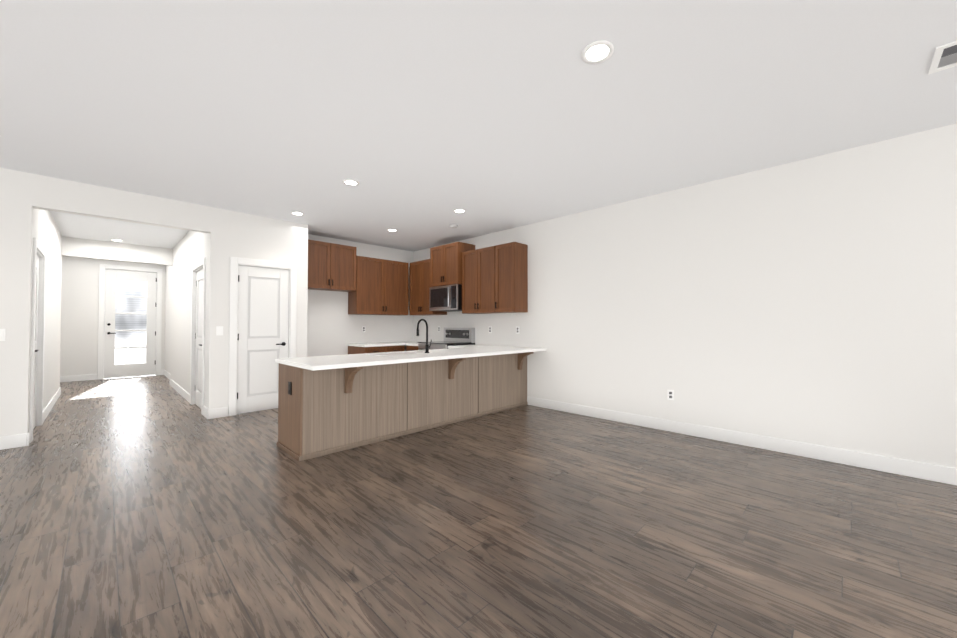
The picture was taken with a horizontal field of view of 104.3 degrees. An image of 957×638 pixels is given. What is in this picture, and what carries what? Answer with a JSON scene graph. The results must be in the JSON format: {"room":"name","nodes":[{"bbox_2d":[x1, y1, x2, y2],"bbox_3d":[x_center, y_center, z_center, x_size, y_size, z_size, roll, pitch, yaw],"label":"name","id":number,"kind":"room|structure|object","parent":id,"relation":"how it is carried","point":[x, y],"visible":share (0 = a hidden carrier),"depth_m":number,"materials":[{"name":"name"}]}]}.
{"room":"empty living room","nodes":[
{"label":"empty living room","id":0,"kind":"room"},
{"bbox_2d":[29,208,61,429],"bbox_3d":[-6.955,-0.071,5.687,5.880,2.760,0.670,-1,-1,45],"label":"wall","id":1,"kind":"structure","parent":0,"point":[47,234],"depth_m":5.27,"materials":[{"name":"paint"}]},
{"bbox_2d":[33,256,38,428],"bbox_3d":[-5.021,0.264,4.208,0.790,2.026,0.093,-1,-1,45],"label":"hall door","id":2,"kind":"structure","parent":1,"relation":"in","point":[36,334],"depth_m":4.40,"materials":[{"name":"white paint"}]},
{"bbox_2d":[30,237,45,441],"bbox_3d":[-5.044,0.217,4.186,0.990,2.135,0.138,-1,-1,45],"label":"door frame","id":3,"kind":"structure","parent":1,"relation":"attached to","point":[36,244],"depth_m":4.48,"materials":[{"name":"white paint"}]},
{"bbox_2d":[0,370,956,484],"bbox_3d":[-2.419,1.200,2.982,16.100,0.130,8.310,-1,-1,45],"label":"baseboard","id":4,"kind":"structure","parent":1,"relation":"attached to","point":[928,471],"depth_m":3.71,"materials":[{"name":"white paint"}]},
{"bbox_2d":[60,256,165,375],"bbox_3d":[-8.482,-0.027,8.406,0.120,2.760,2.380,-1,-1,45],"label":"wall","id":5,"kind":"structure","parent":0,"point":[79,317],"depth_m":8.14,"materials":[{"name":"paint"}]},
{"bbox_2d":[98,264,161,379],"bbox_3d":[-8.148,0.065,8.728,0.138,2.585,1.080,-1,-1,45],"label":"door frame","id":6,"kind":"structure","parent":5,"relation":"attached to","point":[101,310],"depth_m":8.53,"materials":[{"name":"white paint"}]},
{"bbox_2d":[104,269,156,378],"bbox_3d":[-8.128,0.111,8.709,0.103,2.474,0.882,-1,-1,45],"label":"front door","id":7,"kind":"structure","parent":5,"relation":"in","point":[111,370],"depth_m":8.67,"materials":[{"name":"white paint"}]},
{"bbox_2d":[61,236,172,265],"bbox_3d":[-6.758,-1.264,7.040,0.120,0.330,1.500,-1,-1,45],"label":"wall","id":8,"kind":"structure","parent":0,"point":[91,249],"depth_m":6.94,"materials":[{"name":"paint"}]},
{"bbox_2d":[0,168,307,436],"bbox_3d":[-4.755,-0.104,3.645,0.120,2.760,5.930,-1,-1,45],"label":"wall","id":9,"kind":"structure","parent":0,"point":[240,235],"depth_m":4.26,"materials":[{"name":"paint"}]},
{"bbox_2d":[0,329,5,340],"bbox_3d":[-4.687,0.155,3.616,0.010,0.120,0.110,-1,-1,45],"label":"light switch","id":10,"kind":"object","parent":9,"relation":"attached to","point":[2,334],"visible":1,"depth_m":3.64,"materials":[{"name":"white plastic"}]},
{"bbox_2d":[216,326,222,334],"bbox_3d":[-3.411,0.156,4.903,0.010,0.120,0.075,-1,-1,45],"label":"light switch","id":11,"kind":"object","parent":9,"relation":"attached to","point":[219,330],"visible":1,"depth_m":4.90,"materials":[{"name":"white plastic"}]},
{"bbox_2d":[228,257,296,415],"bbox_3d":[-3.076,0.235,5.319,0.138,2.135,0.850,-1,-1,45],"label":"door frame","id":12,"kind":"structure","parent":9,"relation":"attached to","point":[235,262],"depth_m":5.04,"materials":[{"name":"white paint"}]},
{"bbox_2d":[237,265,288,413],"bbox_3d":[-3.047,0.281,5.289,0.093,2.026,0.652,-1,-1,45],"label":"pantry door","id":13,"kind":"structure","parent":9,"relation":"in","point":[263,311],"depth_m":5.27,"materials":[{"name":"white paint"}]},
{"bbox_2d":[164,231,208,406],"bbox_3d":[-5.588,-0.049,7.064,5.880,2.760,0.210,-1,-1,45],"label":"wall","id":14,"kind":"structure","parent":0,"point":[192,247],"depth_m":6.50,"materials":[{"name":"paint"}]},
{"bbox_2d":[190,258,205,414],"bbox_3d":[-4.043,0.238,5.450,1.030,2.135,0.138,-1,-1,45],"label":"door frame","id":15,"kind":"structure","parent":14,"relation":"attached to","point":[202,262],"depth_m":5.70,"materials":[{"name":"white paint"}]},
{"bbox_2d":[195,269,202,408],"bbox_3d":[-4.067,0.284,5.427,0.832,2.026,0.093,-1,-1,45],"label":"hall door","id":16,"kind":"structure","parent":14,"relation":"in","point":[198,335],"depth_m":5.55,"materials":[{"name":"white paint"}]},
{"bbox_2d":[307,234,412,356],"bbox_3d":[-2.296,-0.050,6.974,0.120,2.760,2.500,-1,-1,45],"label":"wall","id":17,"kind":"structure","parent":0,"point":[334,327],"depth_m":6.78,"materials":[{"name":"paint"}]},
{"bbox_2d":[308,239,407,315],"bbox_3d":[-2.202,-0.679,6.734,0.362,1.190,2.033,-1,-1,45],"label":"upper cabinet","id":18,"kind":"object","parent":17,"relation":"attached to","point":[373,286],"visible":0.92,"depth_m":6.65,"materials":[{"name":"brown wood"}]},
{"bbox_2d":[0,375,956,637],"bbox_3d":[-2.419,1.297,3.066,16.220,0.060,8.430,-1,-1,45],"label":"floor","id":19,"kind":"structure","parent":0,"point":[148,507],"depth_m":2.16,"materials":[{"name":"laminate"}]},
{"bbox_2d":[276,362,370,461],"bbox_3d":[-1.579,0.858,3.777,0.600,0.838,0.653,-1,-1,45],"label":"base cabinet","id":20,"kind":"object","parent":19,"relation":"on","point":[331,404],"depth_m":3.54,"materials":[{"name":"brown wood"}]},
{"bbox_2d":[288,381,291,394],"bbox_3d":[-1.784,0.654,3.517,0.080,0.120,0.009,-1,-1,45],"label":"outlet","id":21,"kind":"object","parent":20,"relation":"attached to","point":[289,388],"visible":0.98,"depth_m":3.50,"materials":[{"name":"black metal"}]},
{"bbox_2d":[275,346,545,369],"bbox_3d":[-0.527,0.433,4.603,0.960,0.038,3.358,-1,-1,45],"label":"countertop","id":22,"kind":"structure","parent":20,"relation":"on","point":[331,362],"depth_m":4.00,"materials":[{"name":"white stone"}]},
{"bbox_2d":[416,319,431,352],"bbox_3d":[-0.675,0.204,4.597,0.236,0.417,0.095,-1,-1,45],"label":"faucet","id":23,"kind":"object","parent":22,"relation":"on","point":[427,346],"visible":1,"depth_m":4.52,"materials":[{"name":"black metal"}]},
{"bbox_2d":[347,341,418,353],"bbox_3d":[-1.651,0.892,7.058,0.652,0.878,1.446,-1,-1,45],"label":"base cabinet","id":24,"kind":"object","parent":19,"relation":"on","point":[362,348],"visible":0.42,"depth_m":6.64,"materials":[{"name":"brown wood"}]},
{"bbox_2d":[371,362,402,443],"bbox_3d":[-1.211,0.864,4.162,0.580,0.838,0.412,-1,-1,45],"label":"base cabinet","id":25,"kind":"object","parent":19,"relation":"on","point":[386,381],"depth_m":3.96,"materials":[{"name":"brown wood"}]},
{"bbox_2d":[403,358,458,435],"bbox_3d":[-0.779,0.871,4.597,0.580,0.838,0.815,-1,-1,45],"label":"base cabinet","id":26,"kind":"object","parent":19,"relation":"on","point":[430,389],"depth_m":4.37,"materials":[{"name":"brown wood"}]},
{"bbox_2d":[418,327,474,349],"bbox_3d":[-0.583,0.737,6.501,0.756,1.169,0.736,-1,-1,45],"label":"range","id":27,"kind":"object","parent":19,"relation":"on","point":[458,336],"visible":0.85,"depth_m":6.50,"materials":[{"name":"silver metal"}]},
{"bbox_2d":[405,343,495,350],"bbox_3d":[-0.533,0.883,6.508,1.736,0.878,0.652,-1,-1,45],"label":"base cabinet","id":28,"kind":"object","parent":19,"relation":"on","point":[411,346],"depth_m":6.61,"materials":[{"name":"brown wood"}]},
{"bbox_2d":[459,354,490,421],"bbox_3d":[-0.276,0.879,5.104,0.580,0.838,0.613,-1,-1,45],"label":"base cabinet","id":29,"kind":"object","parent":19,"relation":"on","point":[474,373],"depth_m":4.89,"materials":[{"name":"brown wood"}]},
{"bbox_2d":[491,354,510,413],"bbox_3d":[0.083,0.885,5.466,0.580,0.838,0.407,-1,-1,45],"label":"base cabinet","id":30,"kind":"object","parent":19,"relation":"on","point":[500,363],"depth_m":5.26,"materials":[{"name":"brown wood"}]},
{"bbox_2d":[511,354,526,408],"bbox_3d":[0.377,0.890,5.762,0.580,0.838,0.428,-1,-1,45],"label":"base cabinet","id":31,"kind":"object","parent":19,"relation":"on","point":[518,361],"depth_m":5.52,"materials":[{"name":"brown wood"}]},
{"bbox_2d":[0,0,956,251],"bbox_3d":[-2.419,-1.533,3.111,16.220,0.080,8.430,-1,-1,45],"label":"ceiling","id":32,"kind":"structure","parent":0,"point":[419,121],"depth_m":2.56,"materials":[{"name":"paint"}]},
{"bbox_2d":[290,211,303,215],"bbox_3d":[-2.502,-1.457,5.139,0.176,0.006,0.176,-1,-1,45],"label":"recessed light","id":33,"kind":"object","parent":32,"relation":"in","point":[297,213],"visible":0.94,"depth_m":5.13,"materials":[{"name":"white plastic"}]},
{"bbox_2d":[342,179,359,185],"bbox_3d":[-1.379,-1.475,4.025,0.176,0.006,0.176,-1,-1,45],"label":"recessed light","id":34,"kind":"object","parent":32,"relation":"in","point":[350,182],"visible":1,"depth_m":4.02,"materials":[{"name":"white plastic"}]},
{"bbox_2d":[453,209,465,212],"bbox_3d":[-0.256,-1.459,5.026,0.176,0.006,0.176,-1,-1,45],"label":"recessed light","id":35,"kind":"object","parent":32,"relation":"in","point":[459,210],"visible":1,"depth_m":5.02,"materials":[{"name":"white plastic"}]},
{"bbox_2d":[581,40,613,63],"bbox_3d":[0.673,-1.506,2.103,0.176,0.006,0.176,-1,-1,45],"label":"recessed light","id":36,"kind":"object","parent":32,"relation":"in","point":[597,52],"visible":1,"depth_m":2.10,"materials":[{"name":"white plastic"}]},
{"bbox_2d":[928,41,956,74],"bbox_3d":[2.714,-1.504,2.109,0.182,0.008,0.300,-1,-1,45],"label":"ceiling vent","id":37,"kind":"object","parent":32,"relation":"in","point":[944,56],"visible":0.98,"depth_m":2.14,"materials":[{"name":"white plastic"}]},
{"bbox_2d":[413,123,956,467],"bbox_3d":[2.424,-0.096,4.136,10.820,2.760,0.120,-1,-1,45],"label":"wall","id":38,"kind":"structure","parent":0,"point":[812,300],"depth_m":3.63,"materials":[{"name":"paint"}]},
{"bbox_2d":[430,242,474,286],"bbox_3d":[-0.480,-0.939,6.632,0.756,0.715,0.442,-1,-1,45],"label":"upper cabinet","id":39,"kind":"object","parent":38,"relation":"attached to","point":[445,264],"visible":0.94,"depth_m":6.45,"materials":[{"name":"brown wood"}]},
{"bbox_2d":[409,242,527,315],"bbox_3d":[-0.317,-0.608,6.521,2.660,1.040,0.362,-1,-1,45],"label":"upper cabinet","id":40,"kind":"object","parent":38,"relation":"attached to","point":[495,279],"visible":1,"depth_m":5.87,"materials":[{"name":"brown wood"}]},
{"bbox_2d":[429,284,461,311],"bbox_3d":[-0.490,-0.361,6.613,0.748,0.430,0.470,-1,-1,45],"label":"microwave","id":41,"kind":"object","parent":40,"relation":"attached to","point":[447,298],"visible":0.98,"depth_m":6.42,"materials":[{"name":"silver metal"}]},
{"bbox_2d":[516,326,519,333],"bbox_3d":[0.614,0.174,5.836,0.070,0.115,0.009,-1,-1,45],"label":"outlet","id":42,"kind":"object","parent":38,"relation":"attached to","point":[517,329],"visible":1,"depth_m":5.83,"materials":[{"name":"white plastic"}]},
{"bbox_2d":[667,390,673,399],"bbox_3d":[2.197,0.868,4.253,0.070,0.115,0.009,-1,-1,45],"label":"outlet","id":43,"kind":"object","parent":38,"relation":"attached to","point":[670,394],"visible":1,"depth_m":4.25,"materials":[{"name":"white plastic"}]},
{"label":"outside","id":44,"kind":"structure","parent":0,"visible":0},
{"bbox_2d":[104,280,146,378],"bbox_3d":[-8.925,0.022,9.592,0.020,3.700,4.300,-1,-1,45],"label":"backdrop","id":45,"kind":"structure","parent":44,"point":[130,322],"depth_m":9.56,"materials":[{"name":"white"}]}
]}

